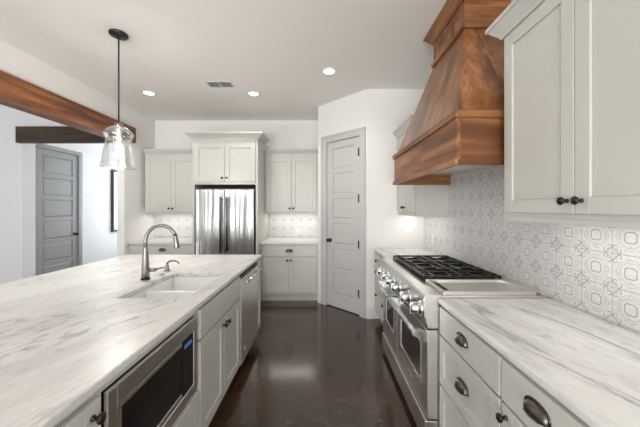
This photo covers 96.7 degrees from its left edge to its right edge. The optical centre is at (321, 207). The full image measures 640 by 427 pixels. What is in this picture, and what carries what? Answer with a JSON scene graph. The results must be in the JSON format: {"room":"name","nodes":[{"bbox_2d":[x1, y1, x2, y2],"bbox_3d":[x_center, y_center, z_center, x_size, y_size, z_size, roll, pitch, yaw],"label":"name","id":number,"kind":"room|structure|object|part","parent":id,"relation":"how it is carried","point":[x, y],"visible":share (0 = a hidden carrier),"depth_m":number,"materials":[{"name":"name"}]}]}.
{"room":"kitchen","nodes":[
{"label":"kitchen","id":0,"kind":"room"},
{"bbox_2d":[0,105,65,283],"bbox_3d":[-5.135,-0.055,4.317,4.130,2.990,0.110,0,0,0],"label":"wall","id":1,"kind":"structure","parent":0,"point":[14,157],"depth_m":4.26,"materials":[{"name":"white paint"}]},
{"bbox_2d":[15,126,112,143],"bbox_3d":[-3.828,-1.085,4.226,1.385,0.240,0.071,0,0,0],"label":"beam","id":2,"kind":"structure","parent":1,"relation":"attached to","point":[23,134],"depth_m":4.19,"materials":[{"name":"brown wood"}]},
{"bbox_2d":[30,141,116,276],"bbox_3d":[-4.545,-0.055,5.686,0.110,2.990,2.628,0,0,0],"label":"wall","id":3,"kind":"structure","parent":0,"point":[99,243],"depth_m":5.57,"materials":[{"name":"white paint"}]},
{"bbox_2d":[37,147,78,274],"bbox_3d":[-4.485,0.234,4.860,0.106,2.388,0.760,0,0,0],"label":"door","id":4,"kind":"structure","parent":3,"relation":"in","point":[57,172],"depth_m":4.84,"materials":[{"name":"grey paint"}]},
{"bbox_2d":[36,144,81,275],"bbox_3d":[-4.533,0.205,4.891,0.114,2.470,0.847,0,0,0],"label":"trim","id":5,"kind":"structure","parent":3,"relation":"attached to","point":[79,154],"depth_m":5.25,"materials":[{"name":"grey paint"}]},
{"bbox_2d":[111,169,116,231],"bbox_3d":[-4.466,-0.155,6.420,0.045,1.330,0.740,0,0,0],"label":"wall mirror","id":6,"kind":"object","parent":3,"relation":"attached to","point":[113,172],"visible":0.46,"depth_m":6.06,"materials":[{"name":"mirror"}]},
{"bbox_3d":[-4.479,-0.155,6.420,0.019,1.230,0.640,0,0,0],"label":"glass","id":7,"kind":"part","parent":6,"relation":"part of","materials":[{"name":"mirror"}]},
{"bbox_2d":[0,40,154,255],"bbox_3d":[-3.015,-0.055,2.080,0.110,2.990,6.160,0,0,0],"label":"wall","id":8,"kind":"structure","parent":0,"point":[133,222],"depth_m":4.26,"materials":[{"name":"white paint"}]},
{"bbox_2d":[0,70,135,142],"bbox_3d":[-3.013,-1.125,1.716,0.235,0.236,5.429,0,0,0],"label":"ceiling beam","id":9,"kind":"structure","parent":8,"relation":"attached to","point":[16,93],"depth_m":3.12,"materials":[{"name":"brown wood"}]},
{"bbox_2d":[0,0,446,120],"bbox_3d":[-2.800,-1.610,1.700,8.800,0.120,13.000,0,0,0],"label":"ceiling","id":10,"kind":"structure","parent":0,"point":[279,50],"depth_m":2.76,"materials":[{"name":"paint"}]},
{"bbox_2d":[99,29,136,169],"bbox_3d":[-1.808,-0.952,2.530,0.272,1.194,0.272,0,0,0],"label":"pendant light","id":11,"kind":"object","parent":10,"relation":"hanging from","point":[115,33],"visible":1,"depth_m":2.52,"materials":[{"name":"metal"}]},
{"bbox_2d":[114,122,122,140],"bbox_3d":[-1.808,-0.680,2.530,0.068,0.160,0.068,0,0,0],"label":"bulb","id":12,"kind":"object","parent":11,"relation":"attached to","point":[119,126],"depth_m":2.51,"materials":[{"name":"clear glass"}]},
{"bbox_3d":[-1.808,-0.561,2.530,0.048,0.087,0.048,0,0,0],"label":"bulb","id":13,"kind":"part","parent":11,"relation":"part of","materials":[{"name":"white glass"}]},
{"bbox_3d":[-1.808,-1.135,2.530,0.013,0.770,0.013,0,0,0],"label":"rod","id":14,"kind":"part","parent":11,"relation":"part of","materials":[{"name":"metal"}]},
{"bbox_2d":[141,90,156,95],"bbox_3d":[-2.330,-1.545,3.830,0.188,0.010,0.188,0,0,0],"label":"recessed light","id":15,"kind":"object","parent":10,"relation":"in","point":[146,92],"visible":1,"depth_m":3.83,"materials":[{"name":"white paint"}]},
{"bbox_2d":[205,81,233,87],"bbox_3d":[-1.275,-1.545,3.555,0.310,0.010,0.170,0,0,0],"label":"ceiling vent","id":16,"kind":"object","parent":10,"relation":"in","point":[212,84],"visible":1,"depth_m":3.56,"materials":[{"name":"white metal"}]},
{"bbox_2d":[247,91,260,96],"bbox_3d":[-0.925,-1.545,3.850,0.188,0.010,0.188,0,0,0],"label":"recessed light","id":17,"kind":"object","parent":10,"relation":"in","point":[250,93],"visible":1,"depth_m":3.84,"materials":[{"name":"white paint"}]},
{"bbox_2d":[321,67,336,74],"bbox_3d":[0.079,-1.545,3.220,0.188,0.010,0.188,0,0,0],"label":"recessed light","id":18,"kind":"object","parent":10,"relation":"in","point":[327,70],"visible":1,"depth_m":3.21,"materials":[{"name":"white paint"}]},
{"bbox_2d":[155,121,317,148],"bbox_3d":[-1.510,-0.055,5.100,2.899,2.990,0.120,0,0,0],"label":"wall","id":19,"kind":"structure","parent":0,"point":[168,134],"depth_m":5.04,"materials":[{"name":"white paint"}]},
{"bbox_2d":[143,149,191,212],"bbox_3d":[-2.450,-0.435,4.831,0.920,1.050,0.416,0,0,0],"label":"upper cabinet","id":20,"kind":"object","parent":19,"relation":"attached to","point":[168,172],"visible":0.85,"depth_m":4.67,"materials":[{"name":"beige paint"}]},
{"bbox_3d":[-2.678,-0.385,4.669,0.408,0.886,0.020,0,0,0],"label":"door","id":21,"kind":"part","parent":20,"relation":"part of","materials":[{"name":"beige paint"}]},
{"bbox_3d":[-2.450,-0.927,4.654,0.920,0.065,0.050,0,0,0],"label":"crown","id":22,"kind":"part","parent":20,"relation":"part of","materials":[{"name":"beige paint"}]},
{"bbox_3d":[-2.244,-0.385,4.669,0.452,0.886,0.020,0,0,0],"label":"door","id":23,"kind":"part","parent":20,"relation":"part of","materials":[{"name":"beige paint"}]},
{"bbox_2d":[155,213,191,237],"bbox_3d":[-2.434,0.299,5.036,1.049,0.450,0.008,0,0,0],"label":"backsplash","id":24,"kind":"structure","parent":19,"relation":"attached to","point":[181,223],"depth_m":5.03,"materials":[{"name":"tile"}]},
{"bbox_2d":[264,149,317,212],"bbox_3d":[-0.500,-0.435,4.831,0.873,1.050,0.416,0,0,0],"label":"upper cabinet","id":25,"kind":"object","parent":19,"relation":"attached to","point":[291,175],"visible":0.89,"depth_m":4.67,"materials":[{"name":"beige paint"}]},
{"bbox_3d":[-0.706,-0.385,4.669,0.406,0.886,0.020,0,0,0],"label":"door","id":26,"kind":"part","parent":25,"relation":"part of","materials":[{"name":"beige paint"}]},
{"bbox_3d":[-0.500,-0.927,4.654,0.873,0.065,0.050,0,0,0],"label":"crown","id":27,"kind":"part","parent":25,"relation":"part of","materials":[{"name":"beige paint"}]},
{"bbox_3d":[-0.295,-0.385,4.669,0.406,0.886,0.020,0,0,0],"label":"door","id":28,"kind":"part","parent":25,"relation":"part of","materials":[{"name":"beige paint"}]},
{"bbox_2d":[269,213,317,237],"bbox_3d":[-0.500,0.299,5.036,0.876,0.450,0.008,0,0,0],"label":"backsplash","id":29,"kind":"structure","parent":19,"relation":"attached to","point":[281,225],"depth_m":5.03,"materials":[{"name":"tile"}]},
{"bbox_2d":[208,300,416,426],"bbox_3d":[-2.800,1.500,1.700,8.800,0.120,13.000,0,0,0],"label":"floor","id":30,"kind":"structure","parent":0,"point":[308,363],"depth_m":2.40,"materials":[{"name":"concrete"}]},
{"bbox_2d":[54,392,106,426],"bbox_3d":[-0.975,0.998,0.492,0.657,0.884,0.784,0,0,0],"label":"base cabinet","id":31,"kind":"object","parent":30,"relation":"on","point":[87,414],"visible":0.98,"depth_m":0.83,"materials":[{"name":"beige paint"}]},
{"bbox_3d":[-0.664,0.625,0.846,0.036,0.032,0.033,0,0,0],"label":"knob","id":32,"kind":"part","parent":31,"relation":"part of","materials":[{"name":"brown metal"}]},
{"bbox_2d":[0,255,261,426],"bbox_3d":[-1.449,0.540,1.645,1.542,0.030,3.130,0,0,0],"label":"countertop","id":33,"kind":"structure","parent":31,"relation":"on","point":[65,334],"depth_m":1.28,"materials":[{"name":"white stone"}]},
{"bbox_2d":[140,224,179,279],"bbox_3d":[-1.185,0.320,2.090,0.285,0.409,0.063,0,0,0],"label":"faucet","id":34,"kind":"object","parent":33,"relation":"on","point":[145,270],"visible":1,"depth_m":2.08,"materials":[{"name":"silver metal"}]},
{"bbox_3d":[-1.297,0.400,2.090,0.054,0.230,0.054,0,0,0],"label":"stem","id":35,"kind":"part","parent":34,"relation":"part of","materials":[{"name":"silver metal"}]},
{"bbox_3d":[-1.225,0.453,2.102,0.110,0.033,0.030,0,0,-9],"label":"lever","id":36,"kind":"part","parent":34,"relation":"part of","materials":[{"name":"silver metal"}]},
{"bbox_2d":[164,260,179,271],"bbox_3d":[-1.247,0.477,2.370,0.134,0.095,0.048,0,0,0],"label":"soap dispenser","id":37,"kind":"object","parent":33,"relation":"on","point":[167,262],"visible":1,"depth_m":2.36,"materials":[{"name":"silver metal"}]},
{"bbox_2d":[127,276,218,297],"bbox_3d":[-0.999,0.668,1.982,0.449,0.222,0.681,0,0,0],"label":"sink","id":38,"kind":"object","parent":33,"relation":"in","point":[176,286],"visible":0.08,"depth_m":2.25,"materials":[{"name":"white ceramic"}]},
{"bbox_2d":[96,311,198,426],"bbox_3d":[-0.977,0.998,1.238,0.652,0.884,0.706,0,0,0],"label":"base cabinet","id":39,"kind":"object","parent":30,"relation":"on","point":[189,416],"visible":0.17,"depth_m":1.42,"materials":[{"name":"beige paint"}]},
{"bbox_2d":[101,316,196,426],"bbox_3d":[-0.945,0.794,1.240,0.516,0.405,0.655,0,0,0],"label":"microwave","id":40,"kind":"object","parent":39,"relation":"in","point":[155,390],"visible":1,"depth_m":1.20,"materials":[{"name":"silver metal"}]},
{"bbox_3d":[-0.696,0.803,1.181,0.012,0.275,0.445,0,0,0],"label":"door","id":41,"kind":"part","parent":40,"relation":"part of","materials":[{"name":"black glass"}]},
{"bbox_3d":[-0.696,0.803,1.464,0.012,0.275,0.115,0,0,0],"label":"control panel","id":42,"kind":"part","parent":40,"relation":"part of","materials":[{"name":"black glass"}]},
{"bbox_3d":[-0.692,1.166,1.238,0.020,0.288,0.694,0,0,0],"label":"drawer","id":43,"kind":"part","parent":39,"relation":"part of","materials":[{"name":"beige paint"}]},
{"bbox_2d":[129,244,191,254],"bbox_3d":[-2.433,0.998,4.670,1.043,0.884,0.735,0,0,0],"label":"base cabinet","id":44,"kind":"object","parent":30,"relation":"on","point":[134,249],"visible":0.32,"depth_m":4.34,"materials":[{"name":"beige paint"}]},
{"bbox_2d":[128,238,191,243],"bbox_3d":[-2.434,0.540,4.686,1.046,0.030,0.707,0,0,0],"label":"countertop","id":45,"kind":"structure","parent":44,"relation":"on","point":[151,240],"depth_m":4.46,"materials":[{"name":"white stone"}]},
{"bbox_2d":[173,276,239,426],"bbox_3d":[-0.975,0.998,1.988,0.657,0.884,0.791,0,0,0],"label":"base cabinet","id":46,"kind":"object","parent":30,"relation":"on","point":[218,319],"visible":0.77,"depth_m":1.86,"materials":[{"name":"beige paint"}]},
{"bbox_3d":[-0.692,1.032,1.792,0.020,0.555,0.388,0,0,0],"label":"door","id":47,"kind":"part","parent":46,"relation":"part of","materials":[{"name":"beige paint"}]},
{"bbox_3d":[-0.692,0.656,1.988,0.020,0.168,0.779,0,0,0],"label":"drawer","id":48,"kind":"part","parent":46,"relation":"part of","materials":[{"name":"beige paint"}]},
{"bbox_3d":[-0.692,1.032,2.184,0.020,0.555,0.388,0,0,0],"label":"door","id":49,"kind":"part","parent":46,"relation":"part of","materials":[{"name":"beige paint"}]},
{"bbox_2d":[195,188,255,254],"bbox_3d":[-1.428,0.560,4.540,0.862,1.720,0.871,0,0,0],"label":"refrigerator","id":50,"kind":"object","parent":30,"relation":"on","point":[225,218],"visible":0.49,"depth_m":4.17,"materials":[{"name":"silver metal"}]},
{"bbox_3d":[-1.643,0.223,4.197,0.425,0.995,0.058,0,0,0],"label":"door","id":51,"kind":"part","parent":50,"relation":"part of","materials":[{"name":"silver metal"}]},
{"bbox_3d":[-1.473,0.240,4.138,0.026,0.800,0.065,0,0,0],"label":"handle","id":52,"kind":"part","parent":50,"relation":"part of","materials":[{"name":"metal"}]},
{"bbox_3d":[-1.383,0.240,4.138,0.026,0.800,0.065,0,0,0],"label":"handle","id":53,"kind":"part","parent":50,"relation":"part of","materials":[{"name":"metal"}]},
{"bbox_3d":[-1.212,0.223,4.197,0.425,0.995,0.058,0,0,0],"label":"door","id":54,"kind":"part","parent":50,"relation":"part of","materials":[{"name":"silver metal"}]},
{"bbox_2d":[184,132,268,300],"bbox_3d":[-1.423,0.170,4.566,1.135,2.540,0.944,0,0,0],"label":"refrigerator surround","id":55,"kind":"object","parent":30,"relation":"on","point":[219,159],"visible":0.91,"depth_m":4.17,"materials":[{"name":"beige paint"}]},
{"bbox_3d":[-1.890,0.190,4.609,0.032,2.500,0.858,0,0,0],"label":"panel","id":56,"kind":"part","parent":55,"relation":"part of","materials":[{"name":"beige paint"}]},
{"bbox_3d":[-1.649,-0.668,4.169,0.446,0.564,0.020,0,0,0],"label":"door","id":57,"kind":"part","parent":55,"relation":"part of","materials":[{"name":"beige paint"}]},
{"bbox_3d":[-1.423,-1.058,4.342,1.135,0.085,0.496,0,0,0],"label":"crown","id":58,"kind":"part","parent":55,"relation":"part of","materials":[{"name":"beige paint"}]},
{"bbox_3d":[-1.198,-0.668,4.169,0.446,0.564,0.020,0,0,0],"label":"door","id":59,"kind":"part","parent":55,"relation":"part of","materials":[{"name":"beige paint"}]},
{"bbox_3d":[-0.957,0.190,4.609,0.032,2.500,0.858,0,0,0],"label":"panel","id":60,"kind":"part","parent":55,"relation":"part of","materials":[{"name":"beige paint"}]},
{"bbox_2d":[239,263,260,365],"bbox_3d":[-0.951,1.006,2.684,0.644,0.868,0.595,0,0,0],"label":"dishwasher","id":61,"kind":"object","parent":30,"relation":"on","point":[248,278],"visible":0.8,"depth_m":2.59,"materials":[{"name":"silver metal"}]},
{"bbox_3d":[-0.654,0.638,2.684,0.050,0.024,0.505,0,0,0],"label":"handle","id":62,"kind":"part","parent":61,"relation":"part of","materials":[{"name":"metal"}]},
{"bbox_2d":[255,260,260,331],"bbox_3d":[-0.993,0.998,3.075,0.621,0.884,0.179,0,0,0],"label":"base cabinet","id":63,"kind":"object","parent":30,"relation":"on","point":[258,262],"visible":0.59,"depth_m":3.10,"materials":[{"name":"beige paint"}]},
{"bbox_2d":[261,244,317,299],"bbox_3d":[-0.501,0.998,4.670,0.874,0.884,0.735,0,0,0],"label":"base cabinet","id":64,"kind":"object","parent":30,"relation":"on","point":[288,271],"visible":0.98,"depth_m":4.35,"materials":[{"name":"beige paint"}]},
{"bbox_3d":[-0.703,1.022,4.349,0.400,0.535,0.020,0,0,0],"label":"door","id":65,"kind":"part","parent":64,"relation":"part of","materials":[{"name":"beige paint"}]},
{"bbox_2d":[260,238,317,243],"bbox_3d":[-0.500,0.540,4.686,0.875,0.030,0.707,0,0,0],"label":"countertop","id":66,"kind":"structure","parent":64,"relation":"on","point":[269,240],"depth_m":4.46,"materials":[{"name":"white stone"}]},
{"bbox_3d":[-0.498,0.656,4.349,0.809,0.168,0.020,0,0,0],"label":"drawer","id":67,"kind":"part","parent":64,"relation":"part of","materials":[{"name":"beige paint"}]},
{"bbox_3d":[-0.296,1.022,4.349,0.405,0.535,0.020,0,0,0],"label":"door","id":68,"kind":"part","parent":64,"relation":"part of","materials":[{"name":"beige paint"}]},
{"bbox_2d":[374,252,382,323],"bbox_3d":[0.985,0.998,3.284,0.680,0.884,0.802,0,0,0],"label":"base cabinet","id":69,"kind":"object","parent":30,"relation":"on","point":[378,294],"visible":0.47,"depth_m":3.46,"materials":[{"name":"beige paint"}]},
{"bbox_3d":[0.691,1.166,3.497,0.020,0.288,0.363,0,0,0],"label":"drawer","id":70,"kind":"part","parent":69,"relation":"part of","materials":[{"name":"beige paint"}]},
{"bbox_3d":[0.691,0.874,3.497,0.020,0.273,0.363,0,0,0],"label":"drawer","id":71,"kind":"part","parent":69,"relation":"part of","materials":[{"name":"beige paint"}]},
{"bbox_3d":[0.691,0.648,3.497,0.020,0.153,0.363,0,0,0],"label":"drawer","id":72,"kind":"part","parent":69,"relation":"part of","materials":[{"name":"beige paint"}]},
{"bbox_3d":[0.691,1.166,3.100,0.020,0.288,0.423,0,0,0],"label":"drawer","id":73,"kind":"part","parent":69,"relation":"part of","materials":[{"name":"beige paint"}]},
{"bbox_2d":[374,248,440,258],"bbox_3d":[1.001,0.540,3.292,0.650,0.030,0.820,0,0,0],"label":"countertop","id":74,"kind":"structure","parent":69,"relation":"on","point":[383,252],"depth_m":3.36,"materials":[{"name":"white stone"}]},
{"bbox_2d":[375,255,547,426],"bbox_3d":[0.925,0.956,2.269,0.796,0.968,1.214,0,0,0],"label":"range","id":75,"kind":"object","parent":30,"relation":"on","point":[411,288],"visible":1,"depth_m":1.92,"materials":[{"name":"grey metal"}]},
{"bbox_3d":[0.575,0.757,2.608,0.087,0.075,0.503,0,0,0],"label":"handle","id":76,"kind":"part","parent":75,"relation":"part of","materials":[{"name":"metal"}]},
{"bbox_3d":[0.649,0.979,2.608,0.062,0.522,0.527,0,0,0],"label":"oven door","id":77,"kind":"part","parent":75,"relation":"part of","materials":[{"name":"silver metal"}]},
{"bbox_3d":[0.575,0.757,2.002,0.087,0.075,0.649,0,0,0],"label":"handle","id":78,"kind":"part","parent":75,"relation":"part of","materials":[{"name":"metal"}]},
{"bbox_3d":[0.588,0.602,1.935,0.018,0.092,0.092,0,0,0],"label":"knob","id":79,"kind":"part","parent":75,"relation":"part of","materials":[{"name":"metal"}]},
{"bbox_3d":[0.643,1.323,2.269,0.074,0.145,1.206,0,0,0],"label":"kick plate","id":80,"kind":"part","parent":75,"relation":"part of","materials":[{"name":"silver metal"}]},
{"bbox_3d":[0.646,0.608,2.269,0.105,0.195,1.214,0,0,0],"label":"control panel","id":81,"kind":"part","parent":75,"relation":"part of","materials":[{"name":"silver metal"}]},
{"bbox_3d":[0.649,0.979,2.002,0.062,0.522,0.673,0,0,0],"label":"oven door","id":82,"kind":"part","parent":75,"relation":"part of","materials":[{"name":"silver metal"}]},
{"bbox_3d":[0.588,0.602,1.715,0.018,0.092,0.092,0,0,0],"label":"knob","id":83,"kind":"part","parent":75,"relation":"part of","materials":[{"name":"metal"}]},
{"bbox_2d":[392,259,547,298],"bbox_3d":[1.012,0.530,2.269,0.623,0.028,1.214,0,0,0],"label":"cooktop","id":84,"kind":"object","parent":75,"relation":"in","point":[436,286],"depth_m":1.82,"materials":[{"name":"silver metal"}]},
{"bbox_3d":[1.011,0.511,1.829,0.442,0.010,0.245,0,0,0],"label":"plate","id":85,"kind":"part","parent":75,"relation":"part of","materials":[{"name":"silver metal"}]},
{"bbox_3d":[1.304,0.508,2.269,0.038,0.016,1.214,0,0,0],"label":"trim","id":86,"kind":"part","parent":75,"relation":"part of","materials":[{"name":"silver metal"}]},
{"bbox_2d":[440,307,505,426],"bbox_3d":[0.988,0.998,1.371,0.675,0.884,0.566,0,0,0],"label":"base cabinet","id":87,"kind":"object","parent":30,"relation":"on","point":[470,368],"visible":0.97,"depth_m":1.34,"materials":[{"name":"beige paint"}]},
{"bbox_3d":[0.691,1.166,1.371,0.020,0.288,0.555,0,0,0],"label":"drawer","id":88,"kind":"part","parent":87,"relation":"part of","materials":[{"name":"beige paint"}]},
{"bbox_3d":[0.666,0.860,1.381,0.032,0.049,0.112,0,0,0],"label":"cup pull","id":89,"kind":"part","parent":87,"relation":"part of","materials":[{"name":"grey metal"}]},
{"bbox_3d":[0.666,0.635,1.381,0.032,0.049,0.112,0,0,0],"label":"cup pull","id":90,"kind":"part","parent":87,"relation":"part of","materials":[{"name":"grey metal"}]},
{"bbox_2d":[495,359,589,426],"bbox_3d":[0.985,0.998,0.899,0.680,0.884,0.374,0,0,0],"label":"base cabinet","id":91,"kind":"object","parent":30,"relation":"on","point":[526,403],"visible":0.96,"depth_m":0.94,"materials":[{"name":"beige paint"}]},
{"bbox_3d":[0.663,0.775,1.050,0.036,0.032,0.033,0,0,0],"label":"knob","id":92,"kind":"part","parent":91,"relation":"part of","materials":[{"name":"brown metal"}]},
{"bbox_3d":[0.691,1.024,0.899,0.020,0.573,0.363,0,0,0],"label":"door","id":93,"kind":"part","parent":91,"relation":"part of","materials":[{"name":"beige paint"}]},
{"bbox_3d":[0.666,0.635,0.899,0.032,0.049,0.112,0,0,0],"label":"cup pull","id":94,"kind":"part","parent":91,"relation":"part of","materials":[{"name":"grey metal"}]},
{"bbox_3d":[0.985,0.998,0.205,0.680,0.884,1.010,0,0,0],"label":"base cabinet","id":95,"kind":"object","parent":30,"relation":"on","visible":0},
{"bbox_2d":[438,299,639,426],"bbox_3d":[1.001,0.540,0.668,0.650,0.030,1.976,0,0,0],"label":"countertop","id":96,"kind":"structure","parent":95,"relation":"on","point":[590,364],"depth_m":1.05,"materials":[{"name":"white stone"}]},
{"bbox_2d":[318,104,325,293],"bbox_3d":[0.038,-0.055,4.694,0.199,2.990,0.931,0,0,0],"label":"wall","id":97,"kind":"structure","parent":0,"point":[321,109],"depth_m":4.33,"materials":[{"name":"white paint"}]},
{"bbox_2d":[326,91,360,135],"bbox_3d":[0.325,-1.262,4.042,0.110,0.575,0.639,0,0,-45],"label":"wall","id":98,"kind":"structure","parent":0,"point":[343,114],"depth_m":3.99,"materials":[{"name":"white paint"}]},
{"bbox_2d":[326,137,358,313],"bbox_3d":[0.284,0.234,3.998,0.106,2.388,0.614,0,0,-45],"label":"door","id":99,"kind":"structure","parent":98,"relation":"in","point":[342,239],"depth_m":4.00,"materials":[{"name":"beige paint"}]},
{"bbox_2d":[321,126,365,318],"bbox_3d":[0.312,0.189,4.029,0.813,2.502,0.126,0,0,45],"label":"trim","id":100,"kind":"structure","parent":98,"relation":"attached to","point":[360,132],"depth_m":3.77,"materials":[{"name":"beige paint"}]},
{"bbox_2d":[361,89,424,318],"bbox_3d":[0.983,-0.055,3.779,0.943,2.990,0.152,0,0,0],"label":"wall","id":101,"kind":"structure","parent":0,"point":[383,111],"depth_m":3.70,"materials":[{"name":"white paint"}]},
{"bbox_2d":[366,308,373,318],"bbox_3d":[0.622,1.373,3.696,0.099,0.135,0.017,0,0,0],"label":"baseboard","id":102,"kind":"structure","parent":101,"relation":"attached to","point":[369,311],"depth_m":3.69,"materials":[{"name":"white paint"}]},
{"bbox_2d":[426,0,639,333],"bbox_3d":[1.395,-0.055,-0.548,0.120,2.990,8.503,0,0,0],"label":"wall","id":103,"kind":"structure","parent":0,"point":[511,0],"depth_m":1.42,"materials":[{"name":"white paint"}]},
{"bbox_2d":[393,115,447,215],"bbox_3d":[1.127,-0.445,3.343,0.413,1.069,0.716,0,0,0],"label":"upper cabinet","id":104,"kind":"object","parent":103,"relation":"attached to","point":[412,200],"visible":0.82,"depth_m":2.98,"materials":[{"name":"beige paint"}]},
{"bbox_3d":[0.976,-0.414,3.506,0.020,0.917,0.322,0,0,0],"label":"door","id":105,"kind":"part","parent":104,"relation":"part of","materials":[{"name":"beige paint"}]},
{"bbox_3d":[0.953,-0.937,3.343,0.066,0.085,0.716,0,0,0],"label":"crown","id":106,"kind":"part","parent":104,"relation":"part of","materials":[{"name":"beige paint"}]},
{"bbox_3d":[0.976,-0.414,3.180,0.020,0.917,0.322,0,0,0],"label":"door","id":107,"kind":"part","parent":104,"relation":"part of","materials":[{"name":"beige paint"}]},
{"bbox_2d":[393,0,510,184],"bbox_3d":[1.031,-0.894,2.272,0.590,1.309,1.399,0,0,0],"label":"range hood","id":108,"kind":"object","parent":103,"relation":"attached to","point":[456,126],"visible":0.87,"depth_m":1.92,"materials":[{"name":"brown wood"}]},
{"bbox_3d":[1.129,-1.504,2.271,0.395,0.089,0.686,0,0,0],"label":"crown","id":109,"kind":"part","parent":108,"relation":"part of","materials":[{"name":"brown wood"}]},
{"bbox_3d":[1.031,-0.524,2.272,0.590,0.040,1.399,0,0,0],"label":"trim","id":110,"kind":"part","parent":108,"relation":"part of","materials":[{"name":"brown wood"}]},
{"bbox_3d":[1.032,-0.256,2.272,0.588,0.032,1.395,0,0,0],"label":"trim","id":111,"kind":"part","parent":108,"relation":"part of","materials":[{"name":"brown wood"}]},
{"bbox_3d":[0.921,-0.887,2.272,0.328,0.755,1.358,0,0,0],"label":"panel","id":112,"kind":"part","parent":108,"relation":"part of","materials":[{"name":"brown wood"}]},
{"bbox_3d":[1.206,-0.887,2.272,0.241,0.755,1.358,0,0,0],"label":"panel","id":113,"kind":"part","parent":108,"relation":"part of","materials":[{"name":"brown wood"}]},
{"bbox_2d":[424,165,639,332],"bbox_3d":[1.331,0.092,1.701,0.008,0.864,4.002,0,0,0],"label":"backsplash","id":114,"kind":"structure","parent":103,"relation":"attached to","point":[594,270],"depth_m":1.73,"materials":[{"name":"tile"}]},
{"bbox_2d":[485,0,639,228],"bbox_3d":[1.134,-0.474,1.139,0.398,1.082,0.985,0,0,0],"label":"upper cabinet","id":115,"kind":"object","parent":103,"relation":"attached to","point":[572,67],"visible":1,"depth_m":1.11,"materials":[{"name":"beige paint"}]},
{"bbox_3d":[1.133,-0.973,1.139,0.396,0.085,0.985,0,0,0],"label":"crown","id":116,"kind":"part","parent":115,"relation":"part of","materials":[{"name":"beige paint"}]},
{"bbox_3d":[0.991,-0.443,1.320,0.020,0.930,0.424,0,0,0],"label":"door","id":117,"kind":"part","parent":115,"relation":"part of","materials":[{"name":"beige paint"}]},
{"bbox_3d":[0.963,-0.028,1.139,0.036,0.032,0.033,0,0,0],"label":"knob","id":118,"kind":"part","parent":115,"relation":"part of","materials":[{"name":"brown metal"}]},
{"bbox_3d":[0.963,-0.028,1.075,0.036,0.032,0.033,0,0,0],"label":"knob","id":119,"kind":"part","parent":115,"relation":"part of","materials":[{"name":"brown metal"}]},
{"bbox_3d":[0.991,-0.443,0.893,0.020,0.930,0.424,0,0,0],"label":"door","id":120,"kind":"part","parent":115,"relation":"part of","materials":[{"name":"beige paint"}]}
]}

